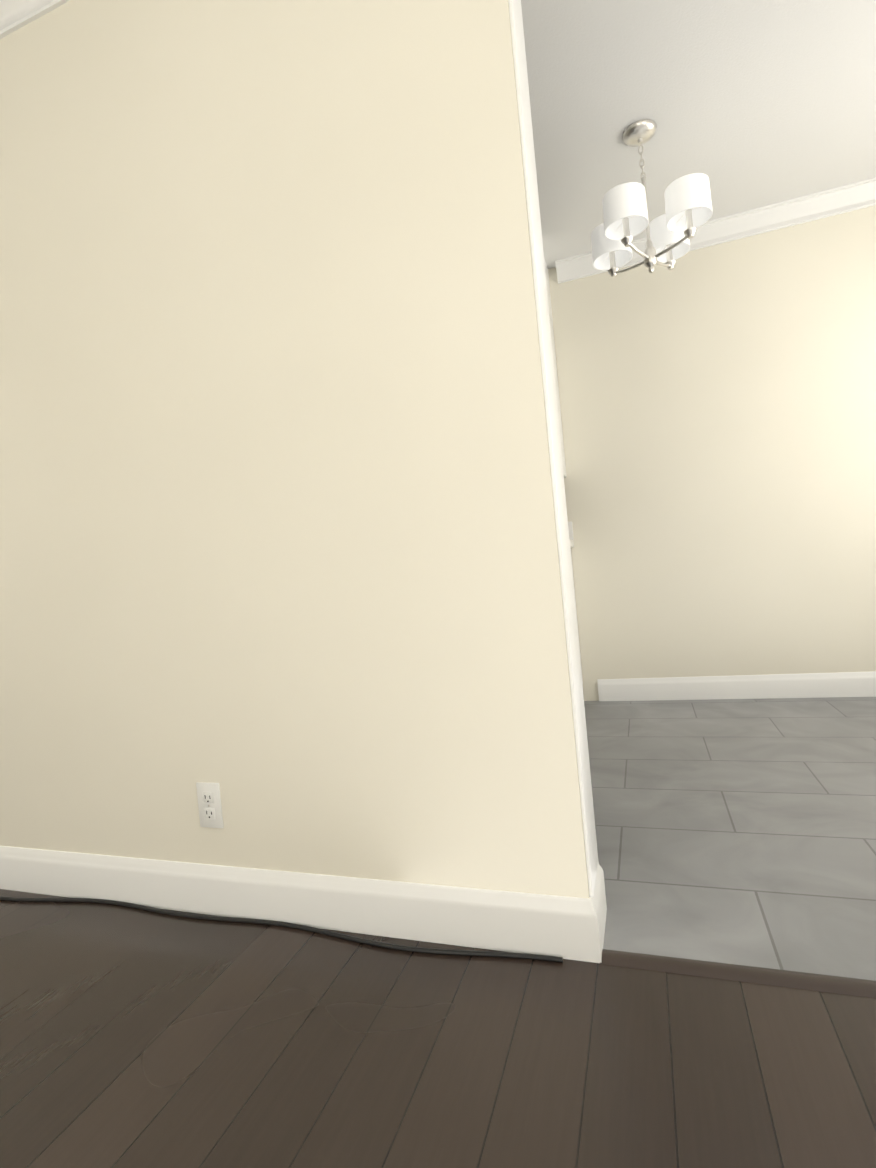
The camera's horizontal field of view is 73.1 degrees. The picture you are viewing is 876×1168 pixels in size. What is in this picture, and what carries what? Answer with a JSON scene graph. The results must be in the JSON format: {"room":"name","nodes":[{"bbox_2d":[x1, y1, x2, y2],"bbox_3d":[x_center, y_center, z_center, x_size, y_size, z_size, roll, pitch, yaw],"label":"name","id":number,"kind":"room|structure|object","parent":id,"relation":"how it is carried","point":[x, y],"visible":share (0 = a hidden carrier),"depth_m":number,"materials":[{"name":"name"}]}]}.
{"room":"living room","nodes":[
{"label":"living room","id":0,"kind":"room"},
{"bbox_2d":[0,0,588,897],"bbox_3d":[-0.905,-0.366,1.638,2.405,2.440,0.160,-5,1,19],"label":"wall","id":1,"kind":"structure","parent":0,"point":[278,552],"depth_m":1.37,"materials":[{"name":"beige paint"}]},
{"bbox_2d":[0,0,69,38],"bbox_3d":[-0.973,-1.535,1.497,2.385,0.095,0.100,-5,1,19],"label":"crown molding","id":2,"kind":"structure","parent":1,"relation":"attached to","point":[15,15],"depth_m":1.54,"materials":[{"name":"white"}]},
{"bbox_2d":[196,782,223,827],"bbox_3d":[-0.573,0.555,1.481,0.070,0.114,0.008,-5,1,19],"label":"electrical outlet","id":3,"kind":"object","parent":1,"relation":"attached to","point":[209,805],"visible":1,"depth_m":1.48,"materials":[{"name":"white plastic"}]},
{"bbox_2d":[0,846,606,962],"bbox_3d":[-0.815,0.791,1.581,2.420,0.121,0.060,-5,1,19],"label":"baseboard","id":4,"kind":"structure","parent":1,"relation":"attached to","point":[550,925],"depth_m":1.36,"materials":[{"name":"white"}]},
{"bbox_2d":[508,0,597,896],"bbox_3d":[0.229,-0.479,1.242,0.008,2.224,0.152,-5,1,19],"label":"trim","id":5,"kind":"structure","parent":1,"relation":"attached to","point":[549,385],"depth_m":1.21,"materials":[{"name":"white"}]},
{"bbox_2d":[596,862,603,874],"bbox_3d":[-0.196,0.734,1.542,1.220,0.121,0.015,-5,1,19],"label":"baseboard","id":6,"kind":"structure","parent":1,"relation":"attached to","point":[600,871],"depth_m":1.33,"materials":[{"name":"white"}]},
{"bbox_2d":[0,889,875,1167],"bbox_3d":[-0.885,0.911,0.314,5.940,0.060,4.690,-5,1,19],"label":"floor","id":7,"kind":"structure","parent":0,"point":[130,1037],"depth_m":0.98,"materials":[{"name":"brown wood"}]},
{"bbox_2d":[0,896,562,962],"bbox_3d":[-0.796,0.847,1.497,2.189,0.010,0.119,-5,1,19],"label":"cord","id":8,"kind":"object","parent":7,"relation":"on","point":[388,945],"visible":1,"depth_m":1.37,"materials":[{"name":"black rubber"}]},
{"bbox_2d":[600,949,875,997],"bbox_3d":[1.261,0.665,0.865,1.983,0.009,0.044,-5,1,19],"label":"trim","id":9,"kind":"structure","parent":7,"relation":"on","point":[813,982],"depth_m":1.10,"materials":[{"name":"brown"}]},
{"bbox_2d":[521,0,875,268],"bbox_3d":[-0.923,-1.626,0.845,5.940,0.100,5.910,-5,1,19],"label":"ceiling","id":10,"kind":"structure","parent":0,"point":[745,105],"depth_m":2.17,"materials":[{"name":"white paint"}]},
{"bbox_2d":[544,258,552,323],"bbox_3d":[-0.461,-1.511,3.511,2.202,0.310,0.345,-5,1,19],"label":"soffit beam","id":11,"kind":"structure","parent":10,"relation":"attached to","point":[548,291],"depth_m":3.24,"materials":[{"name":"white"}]},
{"bbox_2d":[591,119,712,276],"bbox_3d":[0.809,-1.489,2.304,0.387,0.550,0.387,-5,1,4],"label":"chandelier","id":12,"kind":"object","parent":10,"relation":"hanging from","point":[670,233],"visible":1,"depth_m":2.25,"materials":[{"name":"white fabric"}]},
{"bbox_2d":[548,205,875,700],"bbox_3d":[0.749,-0.553,3.389,4.400,2.440,0.120,-5,1,19],"label":"wall","id":13,"kind":"structure","parent":0,"point":[718,408],"depth_m":3.06,"materials":[{"name":"beige paint"}]},
{"bbox_2d":[549,316,566,477],"bbox_3d":[0.406,-0.999,3.233,0.474,0.858,0.346,-5,1,19],"label":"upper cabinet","id":14,"kind":"object","parent":13,"relation":"attached to","point":[558,400],"depth_m":3.11,"materials":[{"name":"white"}]},
{"bbox_2d":[568,522,573,537],"bbox_3d":[0.160,-0.246,3.528,1.270,0.105,0.020,-5,1,19],"label":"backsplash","id":15,"kind":"structure","parent":13,"relation":"attached to","point":[569,523],"depth_m":3.31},
{"bbox_2d":[555,177,875,283],"bbox_3d":[1.629,-1.805,2.922,2.070,0.095,0.070,-5,1,19],"label":"crown molding","id":16,"kind":"structure","parent":13,"relation":"attached to","point":[862,194],"depth_m":2.93,"materials":[{"name":"white"}]},
{"bbox_2d":[597,671,875,700],"bbox_3d":[1.890,0.512,2.979,2.100,0.121,0.015,-5,1,19],"label":"baseboard","id":17,"kind":"structure","parent":13,"relation":"attached to","point":[840,684],"depth_m":3.08,"materials":[{"name":"white"}]},
{"bbox_2d":[584,697,875,980],"bbox_3d":[0.562,0.739,2.343,4.520,0.060,2.340,-5,1,19],"label":"floor","id":18,"kind":"structure","parent":0,"point":[737,831],"depth_m":1.67,"materials":[{"name":"grey tile"}]},
{"bbox_2d":[570,546,582,684],"bbox_3d":[0.475,0.263,3.132,0.462,0.875,0.611,-5,1,19],"label":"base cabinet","id":19,"kind":"object","parent":18,"relation":"on","point":[570,546],"depth_m":3.33,"materials":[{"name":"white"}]},
{"bbox_2d":[569,538,573,545],"bbox_3d":[0.070,-0.160,3.248,1.270,0.040,0.616,-5,1,19],"label":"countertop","id":20,"kind":"structure","parent":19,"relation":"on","point":[571,539],"depth_m":3.25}
]}

